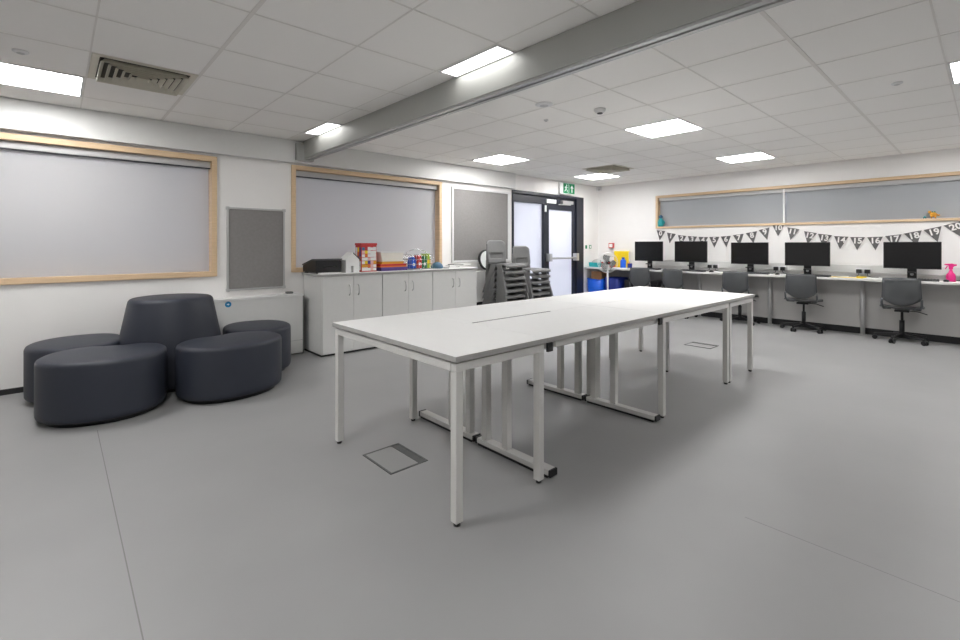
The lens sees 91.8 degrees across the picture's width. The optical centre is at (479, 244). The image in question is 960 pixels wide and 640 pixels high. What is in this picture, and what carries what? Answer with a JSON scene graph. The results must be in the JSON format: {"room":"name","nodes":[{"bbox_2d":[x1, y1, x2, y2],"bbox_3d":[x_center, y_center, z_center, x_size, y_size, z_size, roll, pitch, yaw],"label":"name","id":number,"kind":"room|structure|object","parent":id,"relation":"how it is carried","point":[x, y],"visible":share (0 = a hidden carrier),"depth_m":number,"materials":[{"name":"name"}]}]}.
{"room":"classroom","nodes":[
{"label":"classroom","id":0,"kind":"room"},
{"bbox_2d":[0,129,597,389],"bbox_3d":[-1.757,-0.009,5.919,11.570,2.584,0.200,0,0,-42],"label":"wall","id":1,"kind":"structure","parent":0,"point":[29,313],"depth_m":4.69,"materials":[{"name":"paint"}]},
{"bbox_2d":[0,387,22,395],"bbox_3d":[-4.370,1.210,3.396,3.910,0.045,0.014,0,0,-42],"label":"baseboard","id":2,"kind":"structure","parent":1,"relation":"attached to","point":[18,389],"depth_m":3.84,"materials":[{"name":"plastic"}]},
{"bbox_2d":[0,132,216,284],"bbox_3d":[-3.919,-0.295,3.889,3.040,1.250,0.152,0,0,-42],"label":"window","id":3,"kind":"structure","parent":1,"relation":"in","point":[71,210],"depth_m":4.29,"materials":[{"name":"brown wood"}]},
{"bbox_2d":[226,206,285,291],"bbox_3d":[-2.458,0.045,5.125,0.614,0.903,0.030,0,0,-42],"label":"pinboard","id":4,"kind":"object","parent":1,"relation":"attached to","point":[255,237],"visible":1,"depth_m":5.11,"materials":[{"name":"fabric"}]},
{"bbox_2d":[0,96,515,188],"bbox_3d":[-2.609,-1.073,4.961,8.620,0.256,0.070,0,0,-42],"label":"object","id":5,"kind":"structure","parent":1,"relation":"attached to","point":[20,115],"depth_m":4.72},
{"bbox_2d":[291,165,441,271],"bbox_3d":[-1.417,-0.304,6.167,2.189,1.248,0.152,0,0,-42],"label":"window","id":6,"kind":"structure","parent":1,"relation":"in","point":[332,210],"depth_m":6.04,"materials":[{"name":"brown wood"}]},
{"bbox_2d":[451,186,509,262],"bbox_3d":[0.037,-0.305,7.396,1.250,1.150,0.030,0,0,-42],"label":"pinboard","id":7,"kind":"object","parent":1,"relation":"attached to","point":[478,216],"visible":0.97,"depth_m":7.31,"materials":[{"name":"grey fabric"}]},
{"bbox_2d":[295,0,793,161],"bbox_3d":[0.769,-1.087,2.316,0.200,0.229,8.390,0,0,-42],"label":"beam","id":8,"kind":"structure","parent":1,"relation":"attached to","point":[640,25],"depth_m":2.69,"materials":[{"name":"metal"}]},
{"bbox_2d":[512,190,583,295],"bbox_3d":[1.276,0.151,8.574,2.040,2.172,0.204,0,0,-42],"label":"door","id":9,"kind":"structure","parent":1,"relation":"in","point":[551,226],"depth_m":8.66,"materials":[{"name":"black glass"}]},
{"bbox_2d":[558,182,574,194],"bbox_3d":[1.651,-1.069,8.845,0.450,0.225,0.060,0,0,-42],"label":"exit sign","id":10,"kind":"object","parent":1,"relation":"attached to","point":[565,188],"visible":1,"depth_m":8.80,"materials":[{"name":"plastic"}]},
{"bbox_2d":[0,316,959,639],"bbox_3d":[1.191,1.283,2.680,11.570,0.101,8.960,0,0,-42],"label":"floor","id":11,"kind":"structure","parent":0,"point":[813,493],"depth_m":2.17,"materials":[{"name":"plastic"}]},
{"bbox_2d":[23,333,119,403],"bbox_3d":[-3.335,1.009,3.841,0.620,0.448,0.730,0,0,-38],"label":"seat","id":12,"kind":"object","parent":11,"relation":"on","point":[34,351],"visible":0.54,"depth_m":3.61,"materials":[{"name":"black leather"}]},
{"bbox_2d":[34,343,166,427],"bbox_3d":[-2.771,1.009,3.427,0.760,0.448,0.664,0,0,-24],"label":"seat","id":13,"kind":"object","parent":11,"relation":"on","point":[92,385],"visible":1,"depth_m":3.18,"materials":[{"name":"black leather"}]},
{"bbox_2d":[119,293,220,392],"bbox_3d":[-2.763,0.844,4.172,0.770,0.778,0.770,0,0,-42],"label":"seat","id":14,"kind":"object","parent":11,"relation":"on","point":[169,320],"visible":0.65,"depth_m":3.88,"materials":[{"name":"black leather"}]},
{"bbox_2d":[175,331,281,403],"bbox_3d":[-2.083,1.009,3.920,0.635,0.448,0.800,0,0,36],"label":"seat","id":15,"kind":"object","parent":11,"relation":"on","point":[235,366],"visible":1,"depth_m":3.65,"materials":[{"name":"grey leather"}]},
{"bbox_2d":[223,320,290,370],"bbox_3d":[-2.206,1.009,4.617,0.596,0.448,0.710,0,0,-36],"label":"seat","id":16,"kind":"object","parent":11,"relation":"on","point":[283,328],"visible":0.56,"depth_m":4.52,"materials":[{"name":"grey leather"}]},
{"bbox_2d":[213,292,303,353],"bbox_3d":[-2.462,0.894,5.001,1.071,0.678,0.204,0,0,-42],"label":"radiator cover","id":17,"kind":"object","parent":11,"relation":"on","point":[289,308],"visible":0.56,"depth_m":5.04,"materials":[{"name":"metal"}]},
{"bbox_2d":[304,274,381,356],"bbox_3d":[-1.605,0.792,5.503,0.744,0.882,0.544,0,0,-42],"label":"base cabinet","id":18,"kind":"object","parent":11,"relation":"on","point":[327,300],"visible":0.87,"depth_m":5.27,"materials":[{"name":"laminate"}]},
{"bbox_2d":[363,443,427,474],"bbox_3d":[-0.492,1.232,2.691,0.245,0.003,0.313,0,0,-42],"label":"floor hatch","id":19,"kind":"object","parent":11,"relation":"on","point":[388,458],"visible":1,"depth_m":2.68,"materials":[{"name":"metal"}]},
{"bbox_2d":[382,272,431,315],"bbox_3d":[-1.054,0.792,6.005,0.742,0.882,0.544,0,0,-42],"label":"base cabinet","id":20,"kind":"object","parent":11,"relation":"on","point":[402,293],"visible":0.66,"depth_m":5.81,"materials":[{"name":"laminate"}]},
{"bbox_2d":[332,313,546,526],"bbox_3d":[-0.285,0.858,2.656,0.614,0.750,1.212,0,0,-42],"label":"desk","id":21,"kind":"object","parent":11,"relation":"on","point":[454,346],"visible":1,"depth_m":2.40,"materials":[{"name":"white laminate"}]},
{"bbox_2d":[432,270,476,310],"bbox_3d":[-0.491,0.792,6.517,0.773,0.882,0.544,0,0,-42],"label":"base cabinet","id":22,"kind":"object","parent":11,"relation":"on","point":[450,289],"visible":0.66,"depth_m":6.33,"materials":[{"name":"laminate"}]},
{"bbox_2d":[302,267,477,276],"bbox_3d":[-1.062,0.338,6.028,2.295,0.026,0.540,0,0,-42],"label":"countertop","id":23,"kind":"structure","parent":22,"relation":"on","point":[459,268],"depth_m":5.66,"materials":[{"name":"white laminate"}]},
{"bbox_2d":[302,258,341,273],"bbox_3d":[-1.817,0.241,5.376,0.312,0.166,0.438,0,0,-42],"label":"printer","id":24,"kind":"object","parent":23,"relation":"on","point":[318,266],"visible":1,"depth_m":5.25,"materials":[{"name":"black plastic"}]},
{"bbox_2d":[340,252,360,272],"bbox_3d":[-1.542,0.206,5.520,0.200,0.237,0.160,0,0,-42],"label":"house","id":25,"kind":"object","parent":23,"relation":"on","point":[350,260],"visible":0.91,"depth_m":5.47,"materials":[{"name":"white paper"}]},
{"bbox_2d":[355,243,376,271],"bbox_3d":[-1.392,0.152,5.677,0.215,0.345,0.160,0,0,-42],"label":"game box","id":26,"kind":"object","parent":23,"relation":"on","point":[366,252],"visible":0.91,"depth_m":5.61,"materials":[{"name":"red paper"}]},
{"bbox_2d":[376,267,407,270],"bbox_3d":[-1.158,0.302,5.937,0.386,0.045,0.266,0,0,-42],"label":"flat box","id":27,"kind":"object","parent":23,"relation":"on","point":[377,268],"visible":0.59,"depth_m":5.80,"materials":[{"name":"cardboard"}]},
{"bbox_2d":[376,263,405,267],"bbox_3d":[-1.169,0.260,5.927,0.376,0.040,0.266,0,0,-42],"label":"flat box","id":28,"kind":"object","parent":27,"relation":"on","point":[403,264],"visible":0.6,"depth_m":5.80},
{"bbox_2d":[376,261,403,263],"bbox_3d":[-1.177,0.225,5.920,0.316,0.030,0.266,0,0,-42],"label":"flat box","id":29,"kind":"object","parent":28,"relation":"on","point":[394,262],"visible":0.61,"depth_m":5.82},
{"bbox_2d":[376,251,404,261],"bbox_3d":[-1.174,0.148,5.909,0.350,0.122,0.260,0,0,-42],"label":"tray","id":30,"kind":"object","parent":29,"relation":"on","point":[391,256],"visible":0.77,"depth_m":5.80,"materials":[{"name":"beige plastic"}]},
{"bbox_2d":[403,249,431,268],"bbox_3d":[-0.848,0.186,6.220,0.348,0.262,0.245,0,0,-42],"label":"wire basket","id":31,"kind":"object","parent":23,"relation":"on","point":[424,259],"visible":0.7,"depth_m":6.16,"materials":[{"name":"silver metal"}]},
{"bbox_2d":[408,257,415,268],"bbox_3d":[-0.897,0.235,6.118,0.070,0.150,0.104,0,0,-42],"label":"can","id":32,"kind":"object","parent":31,"relation":"in","point":[411,260],"visible":0.9,"depth_m":6.09,"materials":[{"name":"blue metal"}]},
{"bbox_2d":[414,255,421,267],"bbox_3d":[-0.827,0.226,6.168,0.080,0.170,0.104,0,0,-42],"label":"can","id":33,"kind":"object","parent":31,"relation":"in","point":[419,262],"visible":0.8,"depth_m":6.13,"materials":[{"name":"red metal"}]},
{"bbox_2d":[421,254,429,267],"bbox_3d":[-0.740,0.215,6.303,0.051,0.190,0.162,0,0,-42],"label":"carton","id":34,"kind":"object","parent":31,"relation":"in","point":[426,255],"visible":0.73,"depth_m":6.24,"materials":[{"name":"cardboard"}]},
{"bbox_2d":[431,262,442,268],"bbox_3d":[-0.591,0.280,6.399,0.170,0.090,0.170,0,0,-42],"label":"round bowl","id":35,"kind":"object","parent":23,"relation":"on","point":[436,265],"visible":0.98,"depth_m":6.33,"materials":[{"name":"blue plastic"}]},
{"bbox_2d":[477,270,507,304],"bbox_3d":[0.141,0.818,7.377,1.100,0.830,0.196,0,0,-42],"label":"radiator cover","id":36,"kind":"object","parent":11,"relation":"on","point":[480,273],"visible":0.05,"depth_m":7.12,"materials":[{"name":"metal"}]},
{"bbox_2d":[478,250,485,269],"bbox_3d":[0.101,0.238,7.347,0.330,0.327,0.078,0,0,-42],"label":"wall clock","id":37,"kind":"object","parent":36,"relation":"on","point":[482,255],"visible":0.45,"depth_m":7.27,"materials":[{"name":"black plastic"}]},
{"bbox_2d":[416,299,588,441],"bbox_3d":[0.212,0.858,3.518,1.279,0.750,0.606,0,0,-42],"label":"desk","id":38,"kind":"object","parent":11,"relation":"on","point":[469,314],"visible":0.54,"depth_m":3.37,"materials":[{"name":"white laminate"}]},
{"bbox_2d":[485,280,522,303],"bbox_3d":[0.365,0.845,6.878,0.487,0.776,0.500,0,0,-42],"label":"chair","id":39,"kind":"object","parent":11,"relation":"on","point":[513,299],"visible":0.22,"depth_m":6.89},
{"bbox_2d":[485,272,525,303],"bbox_3d":[0.367,0.757,6.875,0.487,0.776,0.500,0,0,-42],"label":"chair","id":40,"kind":"object","parent":39,"relation":"on","point":[512,295],"visible":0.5,"depth_m":6.76,"materials":[{"name":"plastic"}]},
{"bbox_2d":[486,277,525,303],"bbox_3d":[0.370,0.669,6.872,0.487,0.776,0.500,0,0,-42],"label":"chair","id":41,"kind":"object","parent":40,"relation":"on","point":[511,289],"visible":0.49,"depth_m":6.76,"materials":[{"name":"plastic"}]},
{"bbox_2d":[483,270,525,304],"bbox_3d":[0.373,0.581,6.869,0.487,0.776,0.500,0,0,-42],"label":"chair","id":42,"kind":"object","parent":41,"relation":"on","point":[509,283],"visible":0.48,"depth_m":6.77,"materials":[{"name":"plastic"}]},
{"bbox_2d":[482,261,526,303],"bbox_3d":[0.376,0.493,6.867,0.487,0.776,0.500,0,0,-42],"label":"chair","id":43,"kind":"object","parent":42,"relation":"on","point":[507,277],"visible":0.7,"depth_m":6.79,"materials":[{"name":"plastic"}]},
{"bbox_2d":[482,252,528,300],"bbox_3d":[0.378,0.405,6.864,0.487,0.776,0.500,0,0,-42],"label":"chair","id":44,"kind":"object","parent":43,"relation":"on","point":[492,255],"visible":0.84,"depth_m":6.83,"materials":[{"name":"plastic"}]},
{"bbox_2d":[483,240,528,294],"bbox_3d":[0.381,0.317,6.861,0.487,0.776,0.500,0,0,-42],"label":"chair","id":45,"kind":"object","parent":44,"relation":"on","point":[492,246],"visible":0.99,"depth_m":6.88,"materials":[{"name":"plastic"}]},
{"bbox_2d":[471,305,663,477],"bbox_3d":[0.620,0.858,3.069,1.279,0.750,0.604,0,0,-42],"label":"desk","id":46,"kind":"object","parent":11,"relation":"on","point":[571,325],"visible":0.85,"depth_m":2.85,"materials":[{"name":"white laminate"}]},
{"bbox_2d":[473,311,549,322],"bbox_3d":[0.232,0.492,3.125,0.750,0.022,0.012,0,0,-42],"label":"cable tray cover","id":47,"kind":"object","parent":46,"relation":"attached to","point":[546,311],"visible":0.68,"depth_m":3.08,"materials":[{"name":"metal"}]},
{"bbox_2d":[587,278,605,291],"bbox_3d":[2.367,0.943,9.254,0.450,0.580,0.388,0,0,-42],"label":"tub","id":48,"kind":"object","parent":11,"relation":"on","point":[593,284],"visible":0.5,"depth_m":9.07,"materials":[{"name":"plastic"}]},
{"bbox_2d":[591,271,606,279],"bbox_3d":[2.377,0.640,9.242,0.242,0.225,0.234,0,0,-42],"label":"cardboard box","id":49,"kind":"object","parent":48,"relation":"in","point":[598,275],"visible":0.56,"depth_m":9.16,"materials":[{"name":"cardboard"}]},
{"bbox_2d":[535,290,661,394],"bbox_3d":[1.148,0.858,4.370,1.252,0.750,0.606,0,0,-42],"label":"desk","id":50,"kind":"object","parent":11,"relation":"on","point":[605,296],"visible":0.23,"depth_m":4.26,"materials":[{"name":"white laminate"}]},
{"bbox_2d":[597,252,617,289],"bbox_3d":[2.365,0.686,8.617,0.340,1.094,0.340,0,0,-42],"label":"pedestal fan","id":51,"kind":"object","parent":11,"relation":"on","point":[606,264],"visible":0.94,"depth_m":8.61,"materials":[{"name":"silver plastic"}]},
{"bbox_2d":[597,252,617,272],"bbox_3d":[2.366,0.328,8.615,0.378,0.378,0.107,0,0,-5],"label":"grille","id":52,"kind":"object","parent":51,"relation":"attached to","point":[606,264],"depth_m":8.61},
{"bbox_2d":[605,276,627,289],"bbox_3d":[2.630,0.929,8.966,0.430,0.609,0.368,0,0,-42],"label":"tub","id":53,"kind":"object","parent":11,"relation":"on","point":[615,282],"visible":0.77,"depth_m":8.80,"materials":[{"name":"plastic"}]},
{"bbox_2d":[624,279,635,287],"bbox_3d":[2.898,0.943,8.764,0.376,0.580,0.180,0,0,-42],"label":"case","id":54,"kind":"object","parent":11,"relation":"on","point":[626,282],"visible":0.16,"depth_m":8.66,"materials":[{"name":"black plastic"}]},
{"bbox_2d":[629,267,650,286],"bbox_3d":[3.006,0.820,8.550,0.546,0.826,0.573,0,0,42],"label":"swivel chair","id":55,"kind":"object","parent":11,"relation":"on","point":[638,276],"visible":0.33,"depth_m":8.31,"materials":[{"name":"black plastic"}]},
{"bbox_2d":[650,280,665,287],"bbox_3d":[3.221,0.943,8.409,0.376,0.580,0.180,0,0,-42],"label":"case","id":56,"kind":"object","parent":11,"relation":"on","point":[657,283],"visible":0.17,"depth_m":8.28,"materials":[{"name":"black plastic"}]},
{"bbox_2d":[594,294,730,417],"bbox_3d":[1.557,0.858,3.922,1.252,0.750,0.604,0,0,-42],"label":"desk","id":57,"kind":"object","parent":11,"relation":"on","point":[674,307],"visible":0.7,"depth_m":3.71,"materials":[{"name":"white laminate"}]},
{"bbox_2d":[661,269,697,318],"bbox_3d":[3.423,0.820,8.037,0.573,0.826,0.546,0,0,-38],"label":"swivel chair","id":58,"kind":"object","parent":11,"relation":"on","point":[671,278],"visible":0.43,"depth_m":7.82,"materials":[{"name":"grey plastic"}]},
{"bbox_2d":[611,286,754,382],"bbox_3d":[2.044,0.858,4.776,0.617,0.750,1.212,0,0,-42],"label":"desk","id":59,"kind":"object","parent":11,"relation":"on","point":[736,298],"visible":0.59,"depth_m":4.52,"materials":[{"name":"white laminate"}]},
{"bbox_2d":[684,342,717,348],"bbox_3d":[2.716,1.232,5.707,0.250,0.003,0.315,0,0,-42],"label":"box","id":60,"kind":"object","parent":11,"relation":"on","point":[696,344],"visible":1,"depth_m":5.69,"materials":[{"name":"metal"}]},
{"bbox_2d":[720,271,760,325],"bbox_3d":[4.090,0.820,7.360,0.573,0.826,0.546,0,0,-44],"label":"swivel chair","id":61,"kind":"object","parent":11,"relation":"on","point":[732,281],"visible":0.7,"depth_m":7.17,"materials":[{"name":"grey plastic"}]},
{"bbox_2d":[584,267,959,334],"bbox_3d":[4.489,0.838,6.964,0.455,0.790,6.655,0,0,-42],"label":"desk","id":62,"kind":"object","parent":11,"relation":"on","point":[862,280],"visible":0.69,"depth_m":6.42,"materials":[{"name":"white laminate"}]},
{"bbox_2d":[589,259,602,266],"bbox_3d":[2.364,0.365,9.332,0.240,0.155,0.268,0,0,-42],"label":"tub","id":63,"kind":"object","parent":62,"relation":"on","point":[593,263],"visible":0.63,"depth_m":9.26,"materials":[{"name":"plastic"}]},
{"bbox_2d":[614,251,629,267],"bbox_3d":[2.786,0.283,9.128,0.050,0.320,0.330,0,0,-42],"label":"folder","id":64,"kind":"object","parent":62,"relation":"on","point":[619,254],"visible":0.64,"depth_m":9.11,"materials":[{"name":"plastic"}]},
{"bbox_2d":[620,257,625,267],"bbox_3d":[2.740,0.341,8.904,0.110,0.205,0.110,0,0,-42],"label":"bottle","id":65,"kind":"object","parent":62,"relation":"on","point":[622,261],"visible":0.98,"depth_m":8.86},
{"bbox_2d":[635,241,662,267],"bbox_3d":[3.081,0.191,8.484,0.180,0.504,0.540,0,0,-42],"label":"monitor","id":66,"kind":"object","parent":62,"relation":"on","point":[649,251],"visible":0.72,"depth_m":8.46,"materials":[{"name":"black plastic"}]},
{"bbox_2d":[675,241,707,269],"bbox_3d":[3.593,0.191,7.923,0.180,0.504,0.540,0,0,-44],"label":"monitor","id":67,"kind":"object","parent":62,"relation":"on","point":[691,252],"visible":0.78,"depth_m":7.91,"materials":[{"name":"black plastic"}]},
{"bbox_2d":[680,269,705,271],"bbox_3d":[3.548,0.430,7.801,0.130,0.026,0.420,0,0,-38],"label":"keyboard","id":68,"kind":"object","parent":62,"relation":"on","point":[680,269],"visible":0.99,"depth_m":7.71,"materials":[{"name":"black plastic"}]},
{"bbox_2d":[706,264,718,270],"bbox_3d":[3.931,0.387,7.852,0.075,0.117,0.322,0,0,-42],"label":"pod","id":69,"kind":"object","parent":62,"relation":"on","point":[710,266],"visible":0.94,"depth_m":7.84,"materials":[{"name":"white plastic"}]},
{"bbox_2d":[731,242,768,271],"bbox_3d":[4.203,0.203,7.253,0.180,0.480,0.540,0,0,-38],"label":"monitor","id":70,"kind":"object","parent":62,"relation":"on","point":[749,253],"visible":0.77,"depth_m":7.23,"materials":[{"name":"black plastic"}]},
{"bbox_2d":[594,267,959,282],"bbox_3d":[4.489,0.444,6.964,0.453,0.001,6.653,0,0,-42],"label":"countertop","id":71,"kind":"structure","parent":62,"relation":"on","point":[594,267],"depth_m":6.50,"materials":[{"name":"white laminate"}]},
{"bbox_2d":[773,266,786,273],"bbox_3d":[4.591,0.387,7.127,0.075,0.117,0.322,0,0,-42],"label":"pod","id":72,"kind":"object","parent":62,"relation":"on","point":[775,268],"visible":0.98,"depth_m":7.12,"materials":[{"name":"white plastic"}]},
{"bbox_2d":[785,242,829,273],"bbox_3d":[4.709,0.203,6.697,0.540,0.480,0.180,0,0,45],"label":"monitor","id":73,"kind":"object","parent":62,"relation":"on","point":[806,254],"visible":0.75,"depth_m":6.68,"materials":[{"name":"black plastic"}]},
{"bbox_2d":[849,268,878,277],"bbox_3d":[5.264,0.387,6.388,0.075,0.117,0.322,0,0,-42],"label":"pod","id":74,"kind":"object","parent":62,"relation":"on","point":[858,270],"visible":0.98,"depth_m":6.38,"materials":[{"name":"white plastic"}]},
{"bbox_2d":[883,242,941,277],"bbox_3d":[5.454,0.203,5.878,0.180,0.480,0.540,0,0,-42],"label":"monitor","id":75,"kind":"object","parent":62,"relation":"on","point":[911,256],"visible":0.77,"depth_m":5.86,"materials":[{"name":"black plastic"}]},
{"bbox_2d":[895,277,938,281],"bbox_3d":[5.399,0.430,5.767,0.130,0.026,0.420,0,0,-44],"label":"keyboard","id":76,"kind":"object","parent":62,"relation":"on","point":[932,280],"visible":0.48,"depth_m":5.66,"materials":[{"name":"black plastic"}]},
{"bbox_2d":[944,264,956,281],"bbox_3d":[5.674,0.334,5.607,0.089,0.218,0.090,0,0,2],"label":"spray bottle","id":77,"kind":"object","parent":62,"relation":"on","point":[950,275],"visible":0.98,"depth_m":5.59,"materials":[{"name":"plastic"}]},
{"bbox_2d":[780,274,826,333],"bbox_3d":[4.662,0.820,6.731,0.546,0.826,0.573,0,0,44],"label":"swivel chair","id":78,"kind":"object","parent":11,"relation":"on","point":[802,287],"visible":1,"depth_m":6.56,"materials":[{"name":"grey plastic"}]},
{"bbox_2d":[872,278,928,345],"bbox_3d":[5.372,0.820,5.951,0.546,0.826,0.573,0,0,44],"label":"swivel chair","id":79,"kind":"object","parent":11,"relation":"on","point":[900,292],"visible":1,"depth_m":5.78,"materials":[{"name":"grey plastic"}]},
{"bbox_3d":[0.779,0.845,7.255,0.487,0.776,0.500,0,0,-42],"label":"chair","id":80,"kind":"object","parent":11,"relation":"on","visible":0},
{"bbox_2d":[532,290,549,295],"bbox_3d":[0.782,0.757,7.252,0.487,0.776,0.500,0,0,-42],"label":"chair","id":81,"kind":"object","parent":80,"relation":"on","point":[535,292],"visible":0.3,"depth_m":7.17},
{"bbox_2d":[531,284,549,296],"bbox_3d":[0.784,0.669,7.249,0.487,0.776,0.500,0,0,-42],"label":"chair","id":82,"kind":"object","parent":81,"relation":"on","point":[535,286],"visible":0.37,"depth_m":7.18,"materials":[{"name":"plastic"}]},
{"bbox_2d":[515,267,549,296],"bbox_3d":[0.787,0.581,7.246,0.487,0.776,0.500,0,0,-42],"label":"chair","id":83,"kind":"object","parent":82,"relation":"on","point":[533,281],"visible":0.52,"depth_m":7.17,"materials":[{"name":"plastic"}]},
{"bbox_2d":[512,256,551,298],"bbox_3d":[0.790,0.493,7.244,0.487,0.776,0.500,0,0,-42],"label":"chair","id":84,"kind":"object","parent":83,"relation":"on","point":[518,260],"visible":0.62,"depth_m":7.26,"materials":[{"name":"plastic"}]},
{"bbox_2d":[512,246,552,297],"bbox_3d":[0.792,0.405,7.240,0.487,0.776,0.500,0,0,-42],"label":"chair","id":85,"kind":"object","parent":84,"relation":"on","point":[517,251],"visible":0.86,"depth_m":7.28,"materials":[{"name":"plastic"}]},
{"bbox_2d":[0,0,959,186],"bbox_3d":[1.191,-1.250,2.680,11.570,0.102,8.960,0,0,-42],"label":"ceiling","id":86,"kind":"structure","parent":0,"point":[796,82],"depth_m":3.35,"materials":[{"name":"tile"}]},
{"bbox_2d":[11,48,29,54],"bbox_3d":[-2.848,-1.193,2.884,0.080,0.016,0.080,0,0,-42],"label":"ceiling sensor","id":87,"kind":"object","parent":86,"relation":"attached to","point":[18,51],"visible":1,"depth_m":2.87,"materials":[{"name":"plastic"}]},
{"bbox_2d":[0,62,84,96],"bbox_3d":[-3.239,-1.198,3.348,0.580,0.007,0.580,0,0,-42],"label":"recessed light","id":88,"kind":"object","parent":86,"relation":"in","point":[10,74],"visible":1,"depth_m":3.37,"materials":[{"name":"plastic"}]},
{"bbox_2d":[87,52,198,95],"bbox_3d":[-2.399,-1.184,3.309,0.580,0.033,0.580,0,0,-42],"label":"ceiling vent","id":89,"kind":"object","parent":86,"relation":"in","point":[102,68],"visible":1,"depth_m":3.26,"materials":[{"name":"metal"}]},
{"bbox_2d":[303,122,341,134],"bbox_3d":[-1.631,-1.198,4.812,0.165,0.007,0.580,0,0,-42],"label":"recessed light","id":90,"kind":"object","parent":86,"relation":"in","point":[327,126],"visible":1,"depth_m":4.79,"materials":[{"name":"plastic"}]},
{"bbox_2d":[438,44,515,77],"bbox_3d":[-0.031,-1.198,3.055,0.165,0.007,0.580,0,0,-42],"label":"recessed light","id":91,"kind":"object","parent":86,"relation":"in","point":[496,52],"visible":1,"depth_m":3.03,"materials":[{"name":"plastic"}]},
{"bbox_2d":[472,154,529,164],"bbox_3d":[0.297,-1.198,6.567,0.580,0.007,0.580,0,0,-42],"label":"recessed light","id":92,"kind":"object","parent":86,"relation":"in","point":[501,159],"visible":1,"depth_m":6.53,"materials":[{"name":"plastic"}]},
{"bbox_2d":[535,102,552,107],"bbox_3d":[0.548,-1.193,3.974,0.150,0.016,0.150,0,0,-42],"label":"ceiling sensor","id":93,"kind":"object","parent":86,"relation":"attached to","point":[539,104],"visible":1,"depth_m":3.94,"materials":[{"name":"plastic"}]},
{"bbox_2d":[575,173,620,179],"bbox_3d":[2.054,-1.198,8.166,0.580,0.007,0.580,0,0,-42],"label":"recessed light","id":94,"kind":"object","parent":86,"relation":"in","point":[598,175],"visible":0.84,"depth_m":8.15,"materials":[{"name":"plastic"}]},
{"bbox_2d":[594,107,605,113],"bbox_3d":[1.060,-1.180,4.116,0.100,0.041,0.100,0,0,-42],"label":"ceiling sensor","id":95,"kind":"object","parent":86,"relation":"attached to","point":[600,110],"visible":1,"depth_m":4.08,"materials":[{"name":"white plastic"}]},
{"bbox_2d":[584,164,633,173],"bbox_3d":[2.015,-1.184,7.327,0.580,0.033,0.580,0,0,-42],"label":"ceiling vent","id":96,"kind":"object","parent":86,"relation":"in","point":[613,168],"visible":1,"depth_m":7.26,"materials":[{"name":"metal"}]},
{"bbox_2d":[623,118,703,137],"bbox_3d":[1.897,-1.198,4.809,0.580,0.007,0.580,0,0,-42],"label":"recessed light","id":97,"kind":"object","parent":86,"relation":"in","point":[673,126],"visible":1,"depth_m":4.79,"materials":[{"name":"plastic"}]},
{"bbox_2d":[715,152,775,162],"bbox_3d":[3.654,-1.198,6.409,0.580,0.007,0.580,0,0,-42],"label":"recessed light","id":98,"kind":"object","parent":86,"relation":"in","point":[759,155],"visible":1,"depth_m":6.38,"materials":[{"name":"plastic"}]},
{"bbox_2d":[947,61,959,83],"bbox_3d":[3.496,-1.198,3.053,0.580,0.007,0.580,0,0,-42],"label":"recessed light","id":99,"kind":"object","parent":86,"relation":"in","point":[954,67],"visible":1,"depth_m":3.21,"materials":[{"name":"plastic"}]},
{"bbox_2d":[951,62,959,82],"bbox_3d":[3.496,-1.198,3.053,0.552,0.003,0.552,0,0,-42],"label":"diffuser","id":100,"kind":"object","parent":99,"relation":"attached to","point":[955,66],"depth_m":3.23,"materials":[{"name":"plastic"}]},
{"bbox_2d":[598,148,959,279],"bbox_3d":[5.395,-0.009,6.507,0.200,2.584,8.960,0,0,-42],"label":"wall","id":101,"kind":"structure","parent":0,"point":[626,212],"depth_m":7.21,"materials":[{"name":"paint"}]},
{"bbox_2d":[597,269,959,336],"bbox_3d":[5.310,0.818,6.429,0.030,0.650,8.560,0,0,-42],"label":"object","id":102,"kind":"structure","parent":101,"relation":"attached to","point":[841,298],"depth_m":6.55,"materials":[{"name":"laminate"}]},
{"bbox_2d":[655,260,959,275],"bbox_3d":[5.731,0.333,5.960,0.040,0.110,7.300,0,0,-42],"label":"trim","id":103,"kind":"structure","parent":101,"relation":"attached to","point":[722,264],"depth_m":6.69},
{"bbox_2d":[656,171,959,228],"bbox_3d":[5.243,-0.606,6.603,0.165,0.608,5.707,0,0,-42],"label":"window","id":104,"kind":"structure","parent":101,"relation":"in","point":[908,198],"depth_m":6.83,"materials":[{"name":"brown wood"}]},
{"bbox_2d":[658,215,664,226],"bbox_3d":[3.340,-0.446,8.619,0.134,0.216,0.134,0,0,3],"label":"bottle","id":105,"kind":"object","parent":104,"relation":"on","point":[661,222],"visible":0.99,"depth_m":8.59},
{"bbox_2d":[660,193,782,225],"bbox_3d":[4.038,-0.580,7.957,0.005,0.465,1.982,0,0,-42],"label":"blind","id":106,"kind":"object","parent":104,"relation":"attached to","point":[733,208],"depth_m":7.87,"materials":[{"name":"fabric"}]},
{"bbox_2d":[786,180,959,221],"bbox_3d":[5.940,-0.580,5.867,0.005,0.465,3.580,0,0,-42],"label":"blind","id":107,"kind":"object","parent":104,"relation":"attached to","point":[912,200],"depth_m":6.40,"materials":[{"name":"fabric"}]},
{"bbox_2d":[928,211,939,217],"bbox_3d":[5.801,-0.388,5.943,0.045,0.100,0.110,0,0,-42],"label":"dinosaur","id":108,"kind":"object","parent":104,"relation":"on","point":[932,214],"visible":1,"depth_m":5.94,"materials":[{"name":"orange plastic"}]},
{"bbox_2d":[657,221,959,249],"bbox_3d":[4.620,-0.122,7.189,0.006,0.396,3.964,0,0,-42],"label":"bunting","id":109,"kind":"object","parent":101,"relation":"hanging from","point":[914,236],"visible":0.98,"depth_m":6.73},
{"bbox_2d":[701,312,959,344],"bbox_3d":[5.315,1.188,6.434,0.016,0.090,8.560,0,0,-42],"label":"baseboard","id":110,"kind":"structure","parent":101,"relation":"attached to","point":[934,338],"depth_m":6.55,"materials":[{"name":"plastic"}]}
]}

